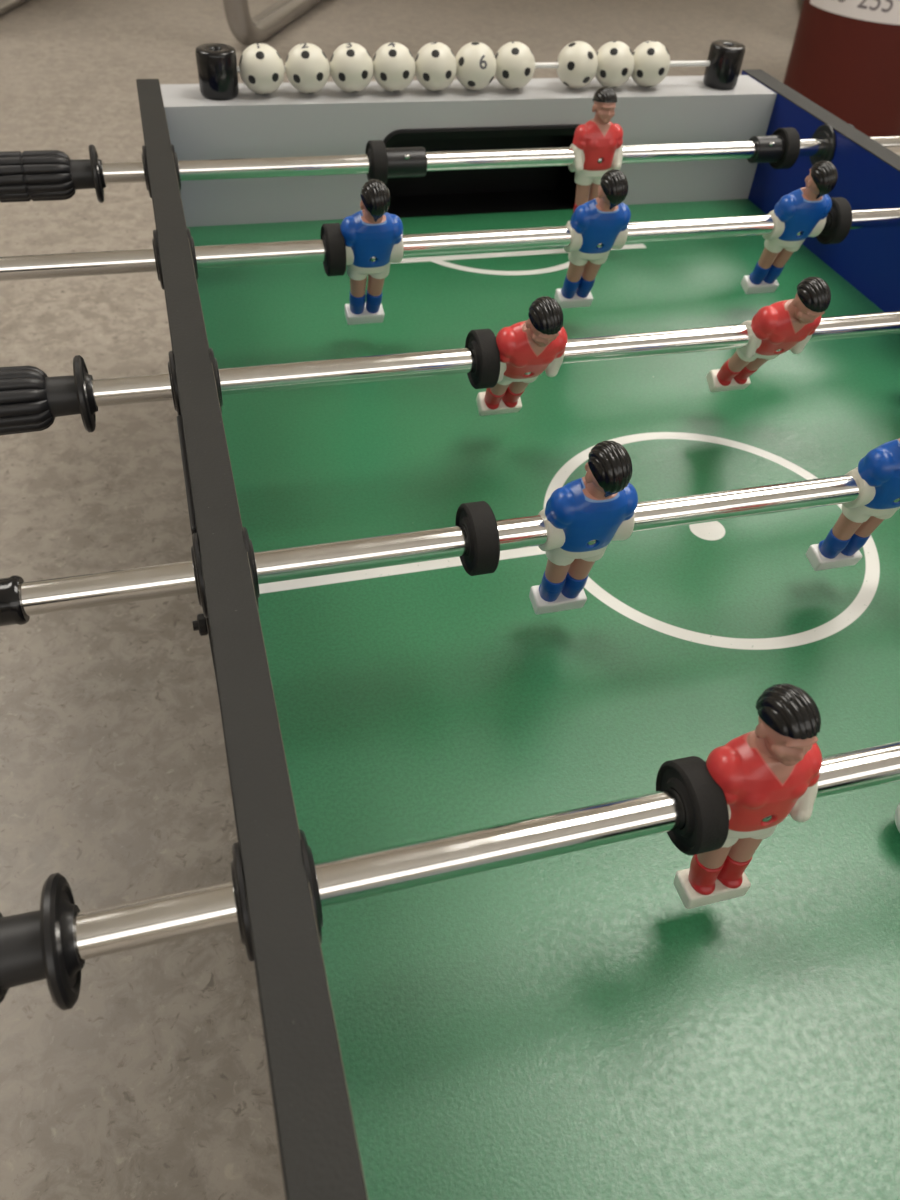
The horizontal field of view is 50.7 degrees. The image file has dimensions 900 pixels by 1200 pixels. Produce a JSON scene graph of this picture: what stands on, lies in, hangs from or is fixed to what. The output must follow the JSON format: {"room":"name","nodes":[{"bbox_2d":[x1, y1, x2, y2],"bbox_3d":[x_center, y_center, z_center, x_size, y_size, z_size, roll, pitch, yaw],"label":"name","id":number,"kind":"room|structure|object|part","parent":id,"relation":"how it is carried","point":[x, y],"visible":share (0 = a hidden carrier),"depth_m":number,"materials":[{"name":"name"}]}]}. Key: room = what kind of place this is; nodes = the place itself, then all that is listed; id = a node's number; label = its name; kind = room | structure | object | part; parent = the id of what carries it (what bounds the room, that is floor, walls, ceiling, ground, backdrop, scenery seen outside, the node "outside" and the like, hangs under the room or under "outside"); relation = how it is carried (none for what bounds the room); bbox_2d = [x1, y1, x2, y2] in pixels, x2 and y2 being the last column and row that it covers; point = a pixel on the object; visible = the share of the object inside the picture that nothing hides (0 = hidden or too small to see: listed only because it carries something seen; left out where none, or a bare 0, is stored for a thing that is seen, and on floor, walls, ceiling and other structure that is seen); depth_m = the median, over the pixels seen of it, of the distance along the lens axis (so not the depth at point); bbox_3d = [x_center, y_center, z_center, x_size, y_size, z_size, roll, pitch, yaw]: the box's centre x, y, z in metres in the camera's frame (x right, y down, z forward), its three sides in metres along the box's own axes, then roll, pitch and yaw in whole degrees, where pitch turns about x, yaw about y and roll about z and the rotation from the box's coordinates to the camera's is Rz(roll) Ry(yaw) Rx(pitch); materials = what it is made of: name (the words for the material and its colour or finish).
{"room":"common room","nodes":[
{"label":"common room","id":0,"kind":"room"},
{"bbox_2d":[0,0,899,1199],"bbox_3d":[0.081,-0.582,1.512,7.600,0.100,7.400,-8,46,-13],"label":"floor","id":1,"kind":"structure","parent":0,"point":[155,1084],"depth_m":0.77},
{"bbox_2d":[0,0,28,15],"bbox_3d":[-1.141,-1.660,1.808,0.470,0.873,0.662,7,44,2],"label":"chair","id":2,"kind":"object","parent":1,"relation":"on","point":[6,6],"visible":1,"depth_m":2.04,"materials":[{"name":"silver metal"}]},
{"bbox_2d":[223,0,803,45],"bbox_3d":[0.326,-1.782,2.158,2.117,0.745,0.985,-8,46,-13],"label":"desk","id":3,"kind":"object","parent":1,"relation":"on","point":[247,30],"visible":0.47,"depth_m":1.97,"materials":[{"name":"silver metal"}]},
{"bbox_3d":[-0.314,-1.650,1.978,0.051,0.725,0.945,12,45,7],"label":"leg frame","id":4,"kind":"part","parent":3,"relation":"part of","materials":[{"name":"silver metal"}]},
{"bbox_2d":[136,40,899,1199],"bbox_3d":[0.162,-0.025,0.631,0.651,0.341,1.144,-8,46,-13],"label":"foosball table","id":5,"kind":"object","parent":1,"relation":"on","point":[560,1027],"visible":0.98,"depth_m":0.51,"materials":[{"name":"green laminate"}]},
{"bbox_3d":[-0.138,-0.017,0.527,0.003,0.138,0.097,-8,46,-13],"label":"hinge plate","id":6,"kind":"part","parent":5,"relation":"part of","materials":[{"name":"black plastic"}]},
{"bbox_3d":[-0.202,-0.460,0.827,0.034,0.037,0.034,-8,46,-13],"label":"score post","id":7,"kind":"part","parent":5,"relation":"part of","materials":[{"name":"black plastic"}]},
{"bbox_2d":[239,43,284,93],"bbox_3d":[-0.166,-0.467,0.834,0.039,0.040,0.039,12,45,7],"label":"ball","id":8,"kind":"object","parent":5,"relation":"on","point":[261,67],"visible":1,"depth_m":0.82,"materials":[{"name":"beige plastic"}]},
{"bbox_2d":[285,43,329,93],"bbox_3d":[-0.127,-0.473,0.844,0.039,0.040,0.039,12,45,8],"label":"ball","id":9,"kind":"object","parent":5,"relation":"on","point":[307,65],"visible":1,"depth_m":0.83,"materials":[{"name":"beige plastic"}]},
{"bbox_2d":[330,42,373,92],"bbox_3d":[-0.088,-0.478,0.853,0.039,0.040,0.039,7,44,2],"label":"ball","id":10,"kind":"object","parent":5,"relation":"on","point":[351,64],"visible":1,"depth_m":0.84,"materials":[{"name":"beige plastic"}]},
{"bbox_2d":[373,42,414,91],"bbox_3d":[-0.051,-0.484,0.862,0.039,0.040,0.039,11,45,6],"label":"ball","id":11,"kind":"object","parent":5,"relation":"on","point":[393,62],"visible":1,"depth_m":0.85,"materials":[{"name":"beige plastic"}]},
{"bbox_2d":[415,42,456,90],"bbox_3d":[-0.013,-0.490,0.871,0.039,0.040,0.039,9,44,4],"label":"ball","id":12,"kind":"object","parent":5,"relation":"on","point":[435,62],"visible":1,"depth_m":0.86,"materials":[{"name":"beige plastic"}]},
{"bbox_2d":[0,683,899,1009],"bbox_3d":[0.234,0.060,0.394,0.992,0.126,0.042,-8,46,-13],"label":"rod","id":13,"kind":"object","parent":5,"relation":"on","point":[718,811],"visible":1,"depth_m":0.33,"materials":[{"name":"silver metal"}]},
{"bbox_3d":[-0.192,0.118,0.286,0.106,0.036,0.035,-8,46,-13],"label":"handle","id":14,"kind":"part","parent":13,"relation":"part of","materials":[{"name":"black rubber"}]},
{"bbox_3d":[0.097,0.077,0.355,0.010,0.024,0.022,-8,44,-13],"label":"arm","id":15,"kind":"part","parent":13,"relation":"part of","materials":[{"name":"beige plastic"}]},
{"bbox_3d":[0.133,0.072,0.363,0.010,0.024,0.022,-8,44,-13],"label":"arm","id":16,"kind":"part","parent":13,"relation":"part of","materials":[{"name":"beige plastic"}]},
{"bbox_2d":[0,438,899,626],"bbox_3d":[0.286,-0.064,0.526,1.045,0.124,0.045,-8,46,-13],"label":"rod","id":17,"kind":"object","parent":5,"relation":"on","point":[580,518],"visible":1,"depth_m":0.45,"materials":[{"name":"silver metal"}]},
{"bbox_3d":[0.049,-0.036,0.466,0.010,0.024,0.022,-8,58,-13],"label":"arm","id":18,"kind":"part","parent":17,"relation":"part of","materials":[{"name":"beige plastic"}]},
{"bbox_3d":[0.084,-0.041,0.475,0.010,0.024,0.022,-8,58,-13],"label":"arm","id":19,"kind":"part","parent":17,"relation":"part of","materials":[{"name":"beige plastic"}]},
{"bbox_3d":[0.217,-0.061,0.507,0.010,0.024,0.022,-8,58,-13],"label":"arm","id":20,"kind":"part","parent":17,"relation":"part of","materials":[{"name":"beige plastic"}]},
{"bbox_2d":[0,277,899,434],"bbox_3d":[0.151,-0.163,0.615,0.984,0.111,0.078,-8,46,-13],"label":"rod","id":21,"kind":"object","parent":5,"relation":"attached to","point":[505,363],"visible":1,"depth_m":0.56,"materials":[{"name":"silver metal"}]},
{"bbox_3d":[-0.270,-0.103,0.506,0.106,0.036,0.035,-8,46,-13],"label":"handle","id":22,"kind":"part","parent":21,"relation":"part of","materials":[{"name":"black rubber"}]},
{"bbox_3d":[0.028,-0.146,0.579,0.010,0.024,0.022,-8,77,-13],"label":"arm","id":23,"kind":"part","parent":21,"relation":"part of","materials":[{"name":"beige plastic"}]},
{"bbox_3d":[0.063,-0.151,0.587,0.010,0.024,0.022,-8,77,-13],"label":"arm","id":24,"kind":"part","parent":21,"relation":"part of","materials":[{"name":"beige plastic"}]},
{"bbox_3d":[0.196,-0.171,0.619,0.010,0.024,0.022,-8,77,-13],"label":"arm","id":25,"kind":"part","parent":21,"relation":"part of","materials":[{"name":"beige plastic"}]},
{"bbox_3d":[0.231,-0.176,0.628,0.010,0.024,0.022,-8,77,-13],"label":"arm","id":26,"kind":"part","parent":21,"relation":"part of","materials":[{"name":"beige plastic"}]},
{"bbox_2d":[0,161,899,324],"bbox_3d":[0.068,-0.265,0.712,1.051,0.121,0.056,-8,46,-13],"label":"rod","id":27,"kind":"object","parent":5,"relation":"on","point":[366,241],"visible":1,"depth_m":0.70,"materials":[{"name":"silver metal"}]},
{"bbox_3d":[-0.075,-0.250,0.674,0.010,0.024,0.022,-8,64,-13],"label":"arm","id":28,"kind":"part","parent":27,"relation":"part of","materials":[{"name":"beige plastic"}]},
{"bbox_3d":[-0.040,-0.255,0.683,0.010,0.024,0.022,-8,64,-13],"label":"arm","id":29,"kind":"part","parent":27,"relation":"part of","materials":[{"name":"beige plastic"}]},
{"bbox_3d":[0.092,-0.275,0.715,0.010,0.024,0.022,-8,64,-13],"label":"arm","id":30,"kind":"part","parent":27,"relation":"part of","materials":[{"name":"beige plastic"}]},
{"bbox_3d":[0.127,-0.280,0.723,0.010,0.024,0.022,-8,64,-13],"label":"arm","id":31,"kind":"part","parent":27,"relation":"part of","materials":[{"name":"beige plastic"}]},
{"bbox_3d":[0.257,-0.299,0.754,0.010,0.024,0.022,-8,64,-13],"label":"arm","id":32,"kind":"part","parent":27,"relation":"part of","materials":[{"name":"beige plastic"}]},
{"bbox_3d":[0.292,-0.305,0.763,0.010,0.024,0.022,-8,64,-13],"label":"arm","id":33,"kind":"part","parent":27,"relation":"part of","materials":[{"name":"beige plastic"}]},
{"bbox_2d":[0,86,899,222],"bbox_3d":[0.053,-0.377,0.825,0.934,0.125,0.042,-8,46,-13],"label":"rod","id":34,"kind":"object","parent":5,"relation":"on","point":[597,148],"visible":0.83,"depth_m":0.80,"materials":[{"name":"silver metal"}]},
{"bbox_3d":[-0.344,-0.323,0.724,0.106,0.036,0.035,-8,46,-13],"label":"handle","id":35,"kind":"part","parent":34,"relation":"part of","materials":[{"name":"black rubber"}]},
{"bbox_3d":[0.112,-0.389,0.834,0.010,0.024,0.022,-8,46,-13],"label":"arm","id":36,"kind":"part","parent":34,"relation":"part of","materials":[{"name":"beige plastic"}]},
{"bbox_3d":[0.147,-0.394,0.842,0.010,0.024,0.022,-8,46,-13],"label":"arm","id":37,"kind":"part","parent":34,"relation":"part of","materials":[{"name":"beige plastic"}]},
{"bbox_2d":[456,42,496,89],"bbox_3d":[0.024,-0.495,0.880,0.039,0.039,0.039,8,44,3],"label":"ball","id":38,"kind":"object","parent":5,"relation":"on","point":[476,62],"visible":1,"depth_m":0.87,"materials":[{"name":"beige plastic"}]},
{"bbox_2d":[495,41,534,89],"bbox_3d":[0.060,-0.501,0.889,0.039,0.039,0.039,8,44,3],"label":"ball","id":39,"kind":"object","parent":5,"relation":"on","point":[515,61],"visible":0.98,"depth_m":0.88,"materials":[{"name":"beige plastic"}]},
{"bbox_2d":[556,41,597,87],"bbox_3d":[0.121,-0.510,0.904,0.040,0.039,0.039,9,44,5],"label":"ball","id":40,"kind":"object","parent":5,"relation":"on","point":[578,61],"visible":1,"depth_m":0.89,"materials":[{"name":"beige plastic"}]},
{"bbox_2d":[595,41,634,87],"bbox_3d":[0.158,-0.515,0.913,0.039,0.040,0.039,-23,51,-26],"label":"ball","id":41,"kind":"object","parent":5,"relation":"on","point":[616,62],"visible":0.97,"depth_m":0.90,"materials":[{"name":"beige plastic"}]},
{"bbox_2d":[631,40,669,86],"bbox_3d":[0.194,-0.520,0.921,0.039,0.040,0.039,13,45,9],"label":"ball","id":42,"kind":"object","parent":5,"relation":"on","point":[651,58],"visible":0.97,"depth_m":0.91,"materials":[{"name":"beige plastic"}]},
{"bbox_3d":[0.272,-0.531,0.942,0.034,0.037,0.034,-8,46,-13],"label":"score post","id":43,"kind":"part","parent":5,"relation":"part of","materials":[{"name":"black plastic"}]},
{"bbox_3d":[0.462,-0.084,0.690,0.022,0.229,1.144,-8,46,-13],"label":"panel","id":44,"kind":"part","parent":5,"relation":"part of","materials":[{"name":"blue laminate"}]},
{"bbox_2d":[895,803,899,832],"bbox_3d":[0.222,0.103,0.445,0.025,0.025,0.025,-8,46,-13],"label":"ball","id":45,"kind":"object","parent":5,"relation":"on","point":[897,812],"visible":1,"depth_m":0.45,"materials":[{"name":"white plastic"}]},
{"bbox_2d":[783,0,899,136],"bbox_3d":[0.779,-1.101,1.704,0.290,0.460,0.290,-8,46,-13],"label":"barrel","id":46,"kind":"object","parent":1,"relation":"on","point":[844,58],"visible":0.7,"depth_m":1.70,"materials":[{"name":"red plastic"}]}
]}

